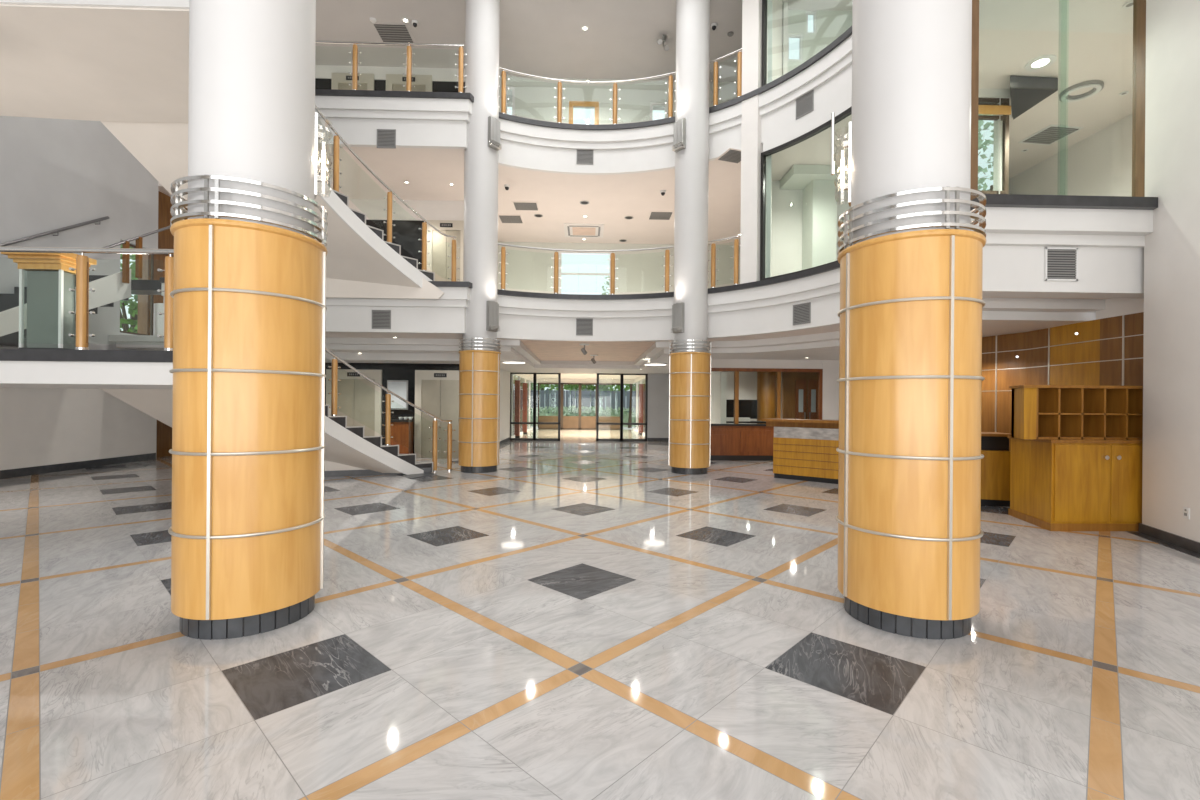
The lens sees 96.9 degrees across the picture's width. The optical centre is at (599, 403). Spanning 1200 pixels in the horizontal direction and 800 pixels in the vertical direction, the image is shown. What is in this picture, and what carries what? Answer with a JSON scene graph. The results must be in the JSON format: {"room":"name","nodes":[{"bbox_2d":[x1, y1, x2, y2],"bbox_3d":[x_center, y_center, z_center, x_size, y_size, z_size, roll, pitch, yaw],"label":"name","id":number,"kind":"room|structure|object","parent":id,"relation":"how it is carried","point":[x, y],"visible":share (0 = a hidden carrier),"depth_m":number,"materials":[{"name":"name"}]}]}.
{"room":"lobby","nodes":[
{"label":"lobby","id":0,"kind":"room"},
{"bbox_2d":[0,116,158,469],"bbox_3d":[-11.211,-3.890,4.174,0.250,10.600,18.950,0,0,-2],"label":"wall","id":1,"kind":"structure","parent":0,"point":[55,173],"depth_m":11.36,"materials":[{"name":"grey paint"}]},
{"bbox_2d":[0,216,108,245],"bbox_3d":[-11.198,-3.409,10.679,0.132,1.724,2.886,0,0,-2],"label":"wall handrail","id":2,"kind":"object","parent":1,"relation":"attached to","point":[106,217],"visible":1,"depth_m":10.84,"materials":[{"name":"grey metal"}]},
{"bbox_2d":[0,453,155,478],"bbox_3d":[-11.112,1.331,4.153,0.030,0.160,18.900,0,0,-2],"label":"baseboard","id":3,"kind":"structure","parent":1,"relation":"attached to","point":[10,473],"depth_m":11.37,"materials":[{"name":"stone"}]},
{"bbox_2d":[0,349,172,388],"bbox_3d":[-7.693,-0.414,6.830,6.980,0.365,2.430,0,0,-2],"label":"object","id":4,"kind":"structure","parent":0,"point":[19,368],"depth_m":5.70,"materials":[{"name":"white paint"}]},
{"bbox_2d":[1,252,96,349],"bbox_3d":[-6.710,-1.206,6.492,0.689,1.235,0.460,0,0,-2],"label":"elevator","id":5,"kind":"object","parent":4,"relation":"on","point":[50,300],"visible":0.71,"depth_m":6.42,"materials":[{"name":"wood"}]},
{"bbox_2d":[0,269,161,346],"bbox_3d":[-10.198,-1.750,9.779,2.090,2.264,4.100,0,0,-2],"label":"staircase","id":6,"kind":"structure","parent":4,"relation":"on","point":[109,289],"depth_m":10.56,"materials":[{"name":"stone"}]},
{"bbox_2d":[103,225,170,283],"bbox_3d":[-9.906,-3.369,11.484,0.080,1.689,1.968,0,0,-2],"label":"stair handrail","id":7,"kind":"object","parent":6,"relation":"attached to","point":[139,239],"visible":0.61,"depth_m":11.29,"materials":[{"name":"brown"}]},
{"bbox_2d":[0,246,173,350],"bbox_3d":[-7.647,-1.151,5.696,6.800,1.110,0.110,0,0,-2],"label":"balustrade","id":8,"kind":"object","parent":4,"relation":"on","point":[82,269],"visible":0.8,"depth_m":5.73,"materials":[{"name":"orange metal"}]},
{"bbox_2d":[0,0,188,122],"bbox_3d":[-7.661,-4.474,6.830,6.980,0.385,2.430,0,0,-2],"label":"ceiling","id":9,"kind":"structure","parent":0,"point":[89,60],"depth_m":6.60,"materials":[{"name":"white paint"}]},
{"bbox_2d":[137,191,187,457],"bbox_3d":[-11.748,-3.894,14.864,0.250,10.600,2.450,0,0,-2],"label":"wall","id":10,"kind":"structure","parent":0,"point":[165,238],"depth_m":14.03,"materials":[{"name":"brown wood"}]},
{"bbox_2d":[160,350,458,363],"bbox_3d":[-7.340,-1.209,13.832,7.850,0.180,1.150,0,0,-2],"label":"trim","id":11,"kind":"structure","parent":0,"point":[348,357],"depth_m":13.33,"materials":[{"name":"white paint"}]},
{"bbox_2d":[315,65,464,453],"bbox_3d":[-6.487,-3.852,14.520,6.150,10.600,0.220,0,0,-2],"label":"wall","id":12,"kind":"structure","parent":0,"point":[406,232],"depth_m":14.46,"materials":[{"name":"beige paint"}]},
{"bbox_2d":[331,73,374,89],"bbox_3d":[-6.688,-7.744,14.385,1.125,2.380,0.078,0,0,-2],"label":"door","id":13,"kind":"structure","parent":12,"relation":"in","point":[339,81],"depth_m":14.37,"materials":[{"name":"beige metal"}]},
{"bbox_2d":[326,369,381,435],"bbox_3d":[-6.658,0.257,14.387,1.474,2.380,0.078,0,0,-2],"label":"door","id":14,"kind":"structure","parent":12,"relation":"in","point":[360,399],"depth_m":14.39,"materials":[{"name":"beige metal"}]},
{"bbox_2d":[372,310,390,328],"bbox_3d":[-4.673,-1.807,11.368,0.400,0.400,0.020,0,0,-2],"label":"air vent","id":15,"kind":"object","parent":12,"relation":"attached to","point":[381,319],"visible":1,"depth_m":11.36,"materials":[{"name":"grey metal"}]},
{"bbox_2d":[377,129,395,148],"bbox_3d":[-4.567,-5.669,11.370,0.400,0.400,0.020,0,0,-2],"label":"air vent","id":16,"kind":"object","parent":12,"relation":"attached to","point":[386,138],"visible":1,"depth_m":11.37,"materials":[{"name":"grey metal"}]},
{"bbox_2d":[387,380,407,409],"bbox_3d":[-5.494,-0.244,14.435,0.552,0.800,0.045,0,0,-2],"label":"wall mirror","id":17,"kind":"object","parent":12,"relation":"attached to","point":[399,387],"visible":0.75,"depth_m":14.41,"materials":[{"name":"white mirror"}]},
{"bbox_2d":[386,74,432,91],"bbox_3d":[-5.185,-7.732,14.425,1.239,2.380,0.078,0,0,-2],"label":"door","id":18,"kind":"structure","parent":12,"relation":"in","point":[394,82],"depth_m":14.41,"materials":[{"name":"beige metal"}]},
{"bbox_2d":[414,370,458,457],"bbox_3d":[-4.338,0.275,14.450,1.365,2.380,0.078,0,0,-2],"label":"door","id":19,"kind":"structure","parent":12,"relation":"in","point":[436,391],"depth_m":14.45,"materials":[{"name":"beige metal"}]},
{"bbox_2d":[427,220,463,280],"bbox_3d":[-4.178,-3.793,14.453,1.109,2.380,0.078,0,0,-2],"label":"door","id":20,"kind":"structure","parent":12,"relation":"in","point":[438,248],"depth_m":14.46,"materials":[{"name":"beige metal"}]},
{"bbox_2d":[153,261,1109,341],"bbox_3d":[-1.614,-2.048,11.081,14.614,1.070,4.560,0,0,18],"label":"balcony fascia","id":21,"kind":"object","parent":12,"relation":"attached to","point":[763,306],"depth_m":11.42,"materials":[{"name":"white paint"}]},
{"bbox_2d":[100,121,443,298],"bbox_3d":[-5.466,-3.482,9.817,4.446,2.497,3.637,0,0,-2],"label":"staircase","id":22,"kind":"structure","parent":21,"relation":"on","point":[359,264],"depth_m":10.24,"materials":[{"name":"paint"}]},
{"bbox_2d":[315,105,459,280],"bbox_3d":[-4.398,-4.245,10.064,0.549,3.277,4.407,0,0,28],"label":"balustrade","id":23,"kind":"object","parent":22,"relation":"on","point":[337,137],"visible":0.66,"depth_m":10.72,"materials":[{"name":"silver metal"}]},
{"bbox_2d":[498,243,673,294],"bbox_3d":[-0.334,-3.110,12.375,4.048,1.074,0.511,0,0,-2],"label":"balustrade","id":24,"kind":"object","parent":21,"relation":"on","point":[556,267],"visible":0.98,"depth_m":12.46,"materials":[{"name":"orange wood"}]},
{"bbox_2d":[708,235,740,287],"bbox_3d":[2.616,-3.086,11.687,1.048,1.074,0.113,0,0,37],"label":"balustrade","id":25,"kind":"object","parent":21,"relation":"on","point":[736,241],"visible":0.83,"depth_m":11.60,"materials":[{"name":"brown wood"}]},
{"bbox_2d":[793,302,810,324],"bbox_3d":[3.934,-1.757,10.378,0.020,0.400,0.400,0,0,-32],"label":"air vent","id":26,"kind":"object","parent":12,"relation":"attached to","point":[801,312],"visible":1,"depth_m":10.37,"materials":[{"name":"grey metal"}]},
{"bbox_2d":[796,90,813,119],"bbox_3d":[3.983,-5.821,10.352,0.020,0.400,0.400,0,0,-32],"label":"air vent","id":27,"kind":"object","parent":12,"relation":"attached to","point":[805,103],"visible":1,"depth_m":10.34,"materials":[{"name":"grey metal"}]},
{"bbox_2d":[499,368,509,440],"bbox_3d":[-3.638,-0.029,18.109,0.200,3.000,6.800,0,0,-2],"label":"wall","id":28,"kind":"structure","parent":0,"point":[504,375],"depth_m":20.04,"materials":[{"name":"white paint"}]},
{"bbox_2d":[520,429,644,439],"bbox_3d":[-0.825,1.544,26.488,6.600,0.098,10.000,0,0,-2],"label":"floor","id":29,"kind":"structure","parent":0,"point":[540,433],"depth_m":25.89,"materials":[{"name":"stone"}]},
{"bbox_2d":[525,374,640,378],"bbox_3d":[-0.726,-1.531,27.440,7.000,0.150,11.500,0,0,-2],"label":"ceiling","id":30,"kind":"structure","parent":0,"point":[539,376],"depth_m":28.25,"materials":[{"name":"paint"}]},
{"bbox_2d":[315,0,851,109],"bbox_3d":[-0.577,-9.230,5.585,21.600,0.250,21.600,0,0,-2],"label":"ceiling","id":31,"kind":"structure","parent":0,"point":[544,38],"depth_m":13.09,"materials":[{"name":"grey paint"}]},
{"bbox_2d":[371,22,417,46],"bbox_3d":[-5.078,-9.129,13.179,0.850,0.024,0.850,0,0,-2],"label":"ceiling vent","id":32,"kind":"object","parent":31,"relation":"in","point":[387,32],"visible":0.88,"depth_m":13.09,"materials":[{"name":"grey metal"}]},
{"bbox_2d":[536,379,634,383],"bbox_3d":[-0.925,-1.332,31.061,6.600,0.250,0.150,0,0,-2],"label":"wall","id":33,"kind":"structure","parent":0,"point":[614,381],"depth_m":30.99,"materials":[{"name":"white paint"}]},
{"bbox_2d":[511,374,532,437],"bbox_3d":[-3.808,-0.005,26.257,0.120,2.950,9.300,0,0,-2],"label":"window","id":34,"kind":"structure","parent":33,"relation":"in","point":[527,379],"depth_m":28.34,"materials":[{"name":"clear glass"}]},
{"bbox_2d":[538,383,579,429],"bbox_3d":[-2.387,0.131,30.947,2.439,2.700,0.100,0,0,-2],"label":"door","id":35,"kind":"structure","parent":33,"relation":"in","point":[566,422],"depth_m":30.92,"materials":[{"name":"clear glass"}]},
{"bbox_2d":[580,383,619,429],"bbox_3d":[0.057,0.150,31.013,2.449,2.700,0.100,0,0,-2],"label":"door","id":36,"kind":"structure","parent":33,"relation":"in","point":[586,422],"depth_m":30.98,"materials":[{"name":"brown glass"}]},
{"bbox_2d":[521,340,654,360],"bbox_3d":[-0.356,-1.495,15.546,3.220,0.014,5.700,0,0,-2],"label":"ceiling","id":37,"kind":"structure","parent":0,"point":[544,350],"depth_m":14.68,"materials":[{"name":"beige paint"}]},
{"bbox_2d":[0,440,1199,799],"bbox_3d":[-0.978,1.492,8.282,25.830,0.001,28.878,0,0,-2],"label":"floor","id":38,"kind":"structure","parent":0,"point":[568,619],"depth_m":3.17,"materials":[{"name":"grey stone"}]},
{"bbox_2d":[168,0,327,639],"bbox_3d":[-2.407,-3.819,3.736,0.920,10.600,0.920,0,0,-18],"label":"column","id":39,"kind":"structure","parent":38,"relation":"on","point":[246,531],"depth_m":3.39,"materials":[{"name":"wood"}]},
{"bbox_2d":[314,112,332,198],"bbox_3d":[-2.064,-1.837,3.970,0.128,0.600,0.125,0,0,-33],"label":"wall sconce","id":40,"kind":"object","parent":39,"relation":"attached to","point":[318,135],"visible":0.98,"depth_m":3.94,"materials":[{"name":"silver metal"}]},
{"bbox_2d":[101,389,432,476],"bbox_3d":[-5.841,0.425,9.844,2.852,2.057,4.813,0,0,25],"label":"staircase","id":41,"kind":"structure","parent":38,"relation":"on","point":[348,452],"depth_m":10.18,"materials":[{"name":"paint"}]},
{"bbox_2d":[325,347,454,471],"bbox_3d":[-4.452,-0.175,10.041,0.538,3.277,4.348,0,0,28],"label":"balustrade","id":42,"kind":"object","parent":41,"relation":"on","point":[334,379],"visible":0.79,"depth_m":10.72,"materials":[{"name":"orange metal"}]},
{"bbox_2d":[390,419,413,453],"bbox_3d":[-5.348,0.937,14.249,0.574,1.040,0.415,0,0,-2],"label":"cabinet","id":43,"kind":"object","parent":38,"relation":"on","point":[402,430],"visible":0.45,"depth_m":14.08,"materials":[{"name":"brown wood"}]},
{"bbox_2d":[458,0,500,472],"bbox_3d":[-2.637,-3.821,11.783,0.920,10.600,0.920,0,0,-45],"label":"column","id":44,"kind":"structure","parent":38,"relation":"on","point":[479,394],"depth_m":11.44,"materials":[{"name":"paint"}]},
{"bbox_2d":[486,301,499,331],"bbox_3d":[-2.325,-1.899,11.540,0.175,0.640,0.278,0,0,36],"label":"uplight","id":45,"kind":"object","parent":44,"relation":"attached to","point":[492,307],"visible":1,"depth_m":11.47,"materials":[{"name":"grey metal"}]},
{"bbox_2d":[488,116,501,150],"bbox_3d":[-2.293,-5.869,11.540,0.175,0.640,0.278,0,0,36],"label":"uplight","id":46,"kind":"object","parent":44,"relation":"attached to","point":[493,123],"visible":1,"depth_m":11.47,"materials":[{"name":"grey metal"}]},
{"bbox_2d":[669,0,710,474],"bbox_3d":[2.023,-3.784,11.808,0.920,10.600,0.920,0,0,-45],"label":"column","id":47,"kind":"structure","parent":38,"relation":"on","point":[689,362],"depth_m":11.47,"materials":[{"name":"paint"}]},
{"bbox_2d":[671,302,684,333],"bbox_3d":[1.694,-1.867,11.549,0.175,0.640,0.278,0,0,-40],"label":"uplight","id":48,"kind":"object","parent":47,"relation":"attached to","point":[678,309],"visible":1,"depth_m":11.49,"materials":[{"name":"grey metal"}]},
{"bbox_2d":[672,118,685,152],"bbox_3d":[1.726,-5.836,11.549,0.175,0.640,0.278,0,0,-40],"label":"uplight","id":49,"kind":"object","parent":47,"relation":"attached to","point":[679,138],"visible":1,"depth_m":11.48,"materials":[{"name":"grey metal"}]},
{"bbox_2d":[726,421,765,422],"bbox_3d":[4.547,1.021,15.678,2.050,1.030,0.700,0,0,-2],"label":"office desk","id":50,"kind":"object","parent":38,"relation":"on","point":[726,421],"visible":0.07,"depth_m":15.32,"materials":[{"name":"black plastic"}]},
{"bbox_2d":[726,400,756,418],"bbox_3d":[4.156,0.188,15.742,0.967,0.630,0.150,0,0,-2],"label":"monitor","id":51,"kind":"object","parent":50,"relation":"on","point":[747,408],"visible":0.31,"depth_m":15.70,"materials":[{"name":"black plastic"}]},
{"bbox_2d":[710,368,822,460],"bbox_3d":[4.367,0.285,14.433,3.336,2.500,0.220,0,0,-2],"label":"screen","id":52,"kind":"object","parent":38,"relation":"on","point":[736,441],"visible":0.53,"depth_m":14.36,"materials":[{"name":"brown wood"}]},
{"bbox_2d":[757,372,775,423],"bbox_3d":[5.106,0.191,16.343,0.560,2.700,0.560,0,0,-2],"label":"pillar","id":53,"kind":"structure","parent":38,"relation":"on","point":[766,381],"depth_m":16.10,"materials":[{"name":"orange wood"}]},
{"bbox_2d":[782,372,817,419],"bbox_3d":[6.339,0.191,16.387,1.431,2.720,0.180,0,0,-2],"label":"door","id":54,"kind":"structure","parent":38,"relation":"on","point":[799,389],"depth_m":16.36,"materials":[{"name":"brown wood"}]},
{"bbox_2d":[761,418,1010,506],"bbox_3d":[4.985,0.930,9.717,0.974,1.220,4.293,0,0,-38],"label":"reception desk","id":55,"kind":"object","parent":38,"relation":"on","point":[803,449],"visible":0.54,"depth_m":10.33,"materials":[{"name":"orange wood"}]},
{"bbox_2d":[836,0,985,639],"bbox_3d":[2.229,-3.782,3.822,0.920,10.600,0.920,0,0,-45],"label":"column","id":56,"kind":"structure","parent":38,"relation":"on","point":[908,518],"depth_m":3.47,"materials":[{"name":"wood"}]},
{"bbox_2d":[831,112,851,206],"bbox_3d":[1.834,-1.865,4.041,0.147,0.720,0.125,0,0,30],"label":"wall sconce","id":57,"kind":"object","parent":56,"relation":"attached to","point":[845,186],"visible":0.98,"depth_m":4.02,"materials":[{"name":"silver metal"}]},
{"bbox_2d":[1008,385,1142,530],"bbox_3d":[5.922,0.660,6.938,1.578,1.775,1.008,0,0,-2],"label":"tall cabinet","id":58,"kind":"object","parent":38,"relation":"on","point":[1076,454],"visible":0.92,"depth_m":6.51,"materials":[{"name":"orange wood"}]},
{"bbox_2d":[1008,435,1142,443],"bbox_3d":[6.082,0.459,6.954,1.261,0.040,0.985,0,0,-2],"label":"countertop","id":59,"kind":"structure","parent":58,"relation":"on","point":[1009,436],"depth_m":6.47,"materials":[{"name":"orange wood"}]},
{"bbox_2d":[108,298,1104,373],"bbox_3d":[-0.031,-1.370,14.579,23.300,0.260,14.850,0,0,-2],"label":"ceiling","id":60,"kind":"structure","parent":0,"point":[1000,316],"depth_m":12.44,"materials":[{"name":"white paint"}]},
{"bbox_2d":[499,77,736,124],"bbox_3d":[0.335,-7.798,14.973,7.450,2.600,0.120,0,0,-2],"label":"wall","id":61,"kind":"structure","parent":0,"point":[534,97],"depth_m":14.90,"materials":[{"name":"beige paint"}]},
{"bbox_2d":[497,242,739,294],"bbox_3d":[1.265,-3.990,18.315,9.550,3.000,0.150,0,0,-2],"label":"wall","id":62,"kind":"structure","parent":0,"point":[529,270],"depth_m":18.23,"materials":[{"name":"beige paint"}]},
{"bbox_2d":[158,29,1132,244],"bbox_3d":[-0.783,-6.006,12.292,21.600,1.000,11.980,0,0,-2],"label":"ceiling","id":63,"kind":"structure","parent":0,"point":[1107,58],"depth_m":12.44,"materials":[{"name":"paint"}]},
{"bbox_2d":[564,223,603,237],"bbox_3d":[-0.506,-5.477,16.829,1.240,0.055,1.240,0,0,-2],"label":"air conditioner","id":64,"kind":"object","parent":63,"relation":"attached to","point":[591,230],"visible":1,"depth_m":16.71,"materials":[{"name":"white paint"}]},
{"bbox_2d":[1010,76,1057,119],"bbox_3d":[7.185,-5.323,9.281,0.832,0.210,0.940,0,0,-2],"label":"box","id":65,"kind":"object","parent":63,"relation":"attached to","point":[1026,92],"visible":1,"depth_m":8.88,"materials":[{"name":"metal"}]},
{"bbox_2d":[1024,54,1056,70],"bbox_3d":[7.022,-5.438,8.481,0.400,0.012,0.400,0,0,-2],"label":"recessed light","id":66,"kind":"object","parent":63,"relation":"in","point":[1041,62],"visible":1,"depth_m":8.46,"materials":[{"name":"white plastic"}]},
{"bbox_2d":[1018,124,1083,144],"bbox_3d":[9.079,-5.415,10.734,0.720,0.024,0.720,0,0,-7],"label":"ceiling vent","id":67,"kind":"object","parent":63,"relation":"in","point":[1052,133],"visible":1,"depth_m":10.69,"materials":[{"name":"white plastic"}]},
{"bbox_2d":[1059,80,1103,102],"bbox_3d":[8.323,-5.399,9.206,0.580,0.070,0.580,0,0,-2],"label":"ceiling vent","id":68,"kind":"object","parent":63,"relation":"in","point":[1098,85],"visible":1,"depth_m":9.16,"materials":[{"name":"grey metal"}]},
{"bbox_2d":[647,374,668,437],"bbox_3d":[3.166,0.025,21.743,2.500,3.000,0.200,0,0,-2],"label":"wall","id":69,"kind":"structure","parent":0,"point":[658,384],"depth_m":21.62,"materials":[{"name":"grey paint"}]},
{"bbox_2d":[633,375,644,435],"bbox_3d":[2.140,0.042,26.417,0.120,2.950,9.300,0,0,-2],"label":"window","id":70,"kind":"structure","parent":69,"relation":"in","point":[641,379],"depth_m":28.73,"materials":[{"name":"clear glass"}]},
{"bbox_2d":[711,371,726,423],"bbox_3d":[3.290,0.026,18.080,0.150,3.000,7.030,0,0,-2],"label":"wall","id":71,"kind":"structure","parent":0,"point":[718,378],"depth_m":14.83,"materials":[{"name":"white paint"}]},
{"bbox_2d":[740,0,762,283],"bbox_3d":[3.235,-5.809,11.283,0.398,6.530,0.264,0,0,44],"label":"wall","id":72,"kind":"structure","parent":0,"point":[751,145],"depth_m":11.16,"materials":[{"name":"white paint"}]},
{"bbox_2d":[761,0,766,86],"bbox_3d":[4.311,-7.791,9.097,0.632,2.510,4.513,0,0,-16],"label":"window","id":73,"kind":"structure","parent":72,"relation":"in","point":[764,2],"depth_m":11.12,"materials":[{"name":"black"}]},
{"bbox_2d":[760,106,851,280],"bbox_3d":[4.280,-3.891,9.097,0.632,2.710,4.513,0,0,-16],"label":"window","id":74,"kind":"structure","parent":72,"relation":"in","point":[846,113],"depth_m":11.05,"materials":[{"name":"black"}]},
{"bbox_2d":[726,372,781,423],"bbox_3d":[5.560,0.174,18.231,4.700,2.740,0.150,0,0,-2],"label":"wall","id":75,"kind":"structure","parent":0,"point":[747,380],"depth_m":18.14,"materials":[{"name":"white paint"}]},
{"bbox_2d":[766,0,782,277],"bbox_3d":[3.992,-5.768,12.115,0.402,6.600,2.064,0,0,17],"label":"wall","id":76,"kind":"structure","parent":0,"point":[775,7],"depth_m":11.19,"materials":[{"name":"white paint"}]},
{"bbox_2d":[711,359,838,419],"bbox_3d":[5.304,0.172,14.513,5.213,2.740,0.170,0,0,-2],"label":"wall","id":77,"kind":"structure","parent":0,"point":[830,401],"depth_m":14.45,"materials":[{"name":"white paint"}]},
{"bbox_2d":[782,3,787,75],"bbox_3d":[0.325,-7.798,13.462,7.750,2.600,3.100,0,0,-2],"label":"wall","id":78,"kind":"structure","parent":0,"point":[785,5],"depth_m":12.02,"materials":[{"name":"white paint"}]},
{"bbox_2d":[763,95,851,151],"bbox_3d":[4.326,-5.356,9.107,0.641,0.220,4.495,0,0,-16],"label":"wall","id":79,"kind":"structure","parent":0,"point":[845,104],"depth_m":10.29,"materials":[{"name":"white paint"}]},
{"bbox_2d":[315,26,851,174],"bbox_3d":[-1.582,-6.048,11.081,14.614,1.070,4.560,0,0,18],"label":"balcony fascia","id":80,"kind":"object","parent":79,"relation":"attached to","point":[420,119],"depth_m":11.39,"materials":[{"name":"white paint"}]},
{"bbox_2d":[316,40,466,91],"bbox_3d":[-5.943,-7.155,11.263,6.211,1.074,0.110,0,0,-2],"label":"balustrade","id":81,"kind":"object","parent":80,"relation":"on","point":[409,53],"visible":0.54,"depth_m":11.29,"materials":[{"name":"brown wood"}]},
{"bbox_2d":[499,67,675,123],"bbox_3d":[-0.291,-7.110,12.367,4.111,1.074,0.516,0,0,-2],"label":"balustrade","id":82,"kind":"object","parent":80,"relation":"on","point":[558,87],"visible":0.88,"depth_m":12.44,"materials":[{"name":"silver metal"}]},
{"bbox_2d":[710,48,741,105],"bbox_3d":[2.676,-7.086,11.666,1.071,1.074,0.114,0,0,37],"label":"balustrade","id":83,"kind":"object","parent":80,"relation":"on","point":[739,63],"visible":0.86,"depth_m":11.64,"materials":[{"name":"silver metal"}]},
{"bbox_2d":[771,181,850,276],"bbox_3d":[5.131,-3.959,13.117,2.100,3.000,0.150,0,0,-2],"label":"wall","id":84,"kind":"structure","parent":0,"point":[787,205],"depth_m":13.03,"materials":[{"name":"white paint"}]},
{"bbox_2d":[780,164,848,269],"bbox_3d":[5.295,-3.955,12.591,1.800,2.995,0.890,0,0,-2],"label":"wall","id":85,"kind":"structure","parent":0,"point":[819,213],"depth_m":12.45,"materials":[{"name":"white paint"}]},
{"bbox_2d":[788,9,851,71],"bbox_3d":[5.083,-7.760,12.315,2.300,2.600,0.150,0,0,-2],"label":"wall","id":86,"kind":"structure","parent":0,"point":[830,24],"depth_m":12.24,"materials":[{"name":"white paint"}]},
{"bbox_2d":[993,97,1002,193],"bbox_3d":[8.456,-3.933,11.195,0.128,3.000,5.070,0,0,38],"label":"wall","id":87,"kind":"structure","parent":0,"point":[998,124],"depth_m":9.27,"materials":[{"name":"white paint"}]},
{"bbox_2d":[979,88,1010,100],"bbox_3d":[5.912,-3.953,9.222,2.453,3.000,0.120,0,0,-2],"label":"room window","id":88,"kind":"structure","parent":87,"relation":"in","point":[983,92],"depth_m":9.19,"materials":[{"name":"white paint"}]},
{"bbox_2d":[978,98,1010,193],"bbox_3d":[6.686,-4.372,9.212,0.793,1.850,0.100,0,0,-2],"label":"window","id":89,"kind":"structure","parent":88,"relation":"attached to","point":[982,101],"depth_m":9.21,"materials":[{"name":"brown metal"}]},
{"bbox_2d":[979,0,1132,32],"bbox_3d":[7.329,-5.372,7.123,5.350,0.140,0.950,0,0,-2],"label":"ceiling","id":90,"kind":"structure","parent":0,"point":[1103,16],"depth_m":7.28,"materials":[{"name":"white paint"}]},
{"bbox_2d":[1009,114,1131,196],"bbox_3d":[9.996,-3.920,9.822,0.150,3.000,6.500,0,0,-2],"label":"wall","id":91,"kind":"structure","parent":0,"point":[1099,164],"depth_m":10.76,"materials":[{"name":"white paint"}]},
{"bbox_2d":[1096,298,1143,319],"bbox_3d":[7.060,0.057,6.933,0.257,3.000,1.068,0,0,-25],"label":"wall","id":92,"kind":"structure","parent":0,"point":[1114,307],"depth_m":7.14,"materials":[{"name":"white paint"}]},
{"bbox_2d":[1142,0,1199,541],"bbox_3d":[6.768,-4.646,0.791,2.200,12.400,11.220,0,0,-2],"label":"wall","id":93,"kind":"structure","parent":0,"point":[1171,339],"depth_m":5.92,"materials":[{"name":"white paint"}]},
{"bbox_2d":[970,0,1145,200],"bbox_3d":[5.615,-4.430,6.502,2.281,4.050,0.220,0,0,-2],"label":"window","id":94,"kind":"structure","parent":93,"relation":"in","point":[1139,6],"depth_m":6.52,"materials":[{"name":"brown wood"}]},
{"bbox_2d":[1044,247,1077,280],"bbox_3d":[5.572,-1.688,6.427,0.400,0.400,0.020,0,0,-2],"label":"air vent","id":95,"kind":"object","parent":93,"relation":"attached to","point":[1060,263],"visible":1,"depth_m":6.42,"materials":[{"name":"white plastic"}]},
{"bbox_2d":[970,194,1157,297],"bbox_3d":[5.719,-1.879,6.446,2.650,1.050,0.600,0,0,-2],"label":"balcony fascia","id":96,"kind":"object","parent":93,"relation":"attached to","point":[1108,233],"depth_m":6.37,"materials":[{"name":"white paint"}]},
{"bbox_2d":[1139,523,1199,553],"bbox_3d":[6.024,1.491,4.992,0.020,0.115,3.020,0,0,19],"label":"baseboard","id":97,"kind":"structure","parent":93,"relation":"attached to","point":[1179,541],"depth_m":5.90,"materials":[{"name":"stone"}]},
{"bbox_3d":[-0.595,-1.395,21.616,6.050,0.220,0.150,0,0,-2],"label":"wall","id":98,"kind":"structure","parent":0,"visible":0},
{"bbox_2d":[510,373,560,440],"bbox_3d":[-2.642,0.089,21.537,2.079,2.780,0.100,0,0,-2],"label":"door","id":99,"kind":"structure","parent":98,"relation":"in","point":[534,422],"depth_m":21.49,"materials":[{"name":"black"}]},
{"bbox_2d":[596,373,647,440],"bbox_3d":[0.894,0.117,21.632,2.077,2.780,0.100,0,0,-2],"label":"door","id":100,"kind":"structure","parent":98,"relation":"in","point":[621,423],"depth_m":21.58,"materials":[{"name":"black"}]},
{"label":"outside","id":101,"kind":"structure","parent":0,"visible":0},
{"bbox_2d":[120,245,137,332],"bbox_3d":[-15.614,-2.403,17.896,4.998,7.786,4.996,0,0,-2],"label":"tree","id":102,"kind":"object","parent":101,"point":[133,307],"visible":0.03,"depth_m":16.73,"materials":[{"name":"green plant"}]},
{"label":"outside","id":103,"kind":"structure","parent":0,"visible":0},
{"bbox_2d":[978,114,993,190],"bbox_3d":[13.140,-4.828,17.861,4.675,13.093,4.774,0,0,25],"label":"tree","id":104,"kind":"object","parent":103,"point":[980,122],"visible":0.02,"depth_m":16.88,"materials":[{"name":"green plant"}]},
{"bbox_3d":[7.398,0.189,12.180,1.551,2.740,5.047,0,0,-2],"label":"wall","id":105,"kind":"structure","parent":0,"visible":0},
{"bbox_2d":[981,312,1143,450],"bbox_3d":[6.967,0.186,8.222,0.263,2.740,2.892,0,0,-6],"label":"panelling","id":106,"kind":"object","parent":105,"relation":"attached to","point":[1105,351],"visible":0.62,"depth_m":8.08,"materials":[{"name":"brown wood"}]},
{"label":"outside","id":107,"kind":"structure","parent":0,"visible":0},
{"bbox_2d":[513,426,633,434],"bbox_3d":[-1.787,1.691,65.926,120.000,0.190,88.100,0,0,-2],"label":"ground","id":108,"kind":"structure","parent":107,"point":[624,428],"depth_m":35.24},
{"bbox_2d":[513,405,633,426],"bbox_3d":[-1.042,1.042,38.587,18.034,1.952,2.017,0,0,-2],"label":"hedge","id":109,"kind":"object","parent":108,"relation":"on","point":[602,412],"visible":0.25,"depth_m":38.16,"materials":[{"name":"green plant"}]},
{"bbox_2d":[513,388,634,413],"bbox_3d":[-1.131,0.196,41.965,24.140,2.810,0.160,0,0,-2],"label":"fence","id":110,"kind":"object","parent":108,"relation":"on","point":[547,398],"visible":0.15,"depth_m":41.96,"materials":[{"name":"metal"}]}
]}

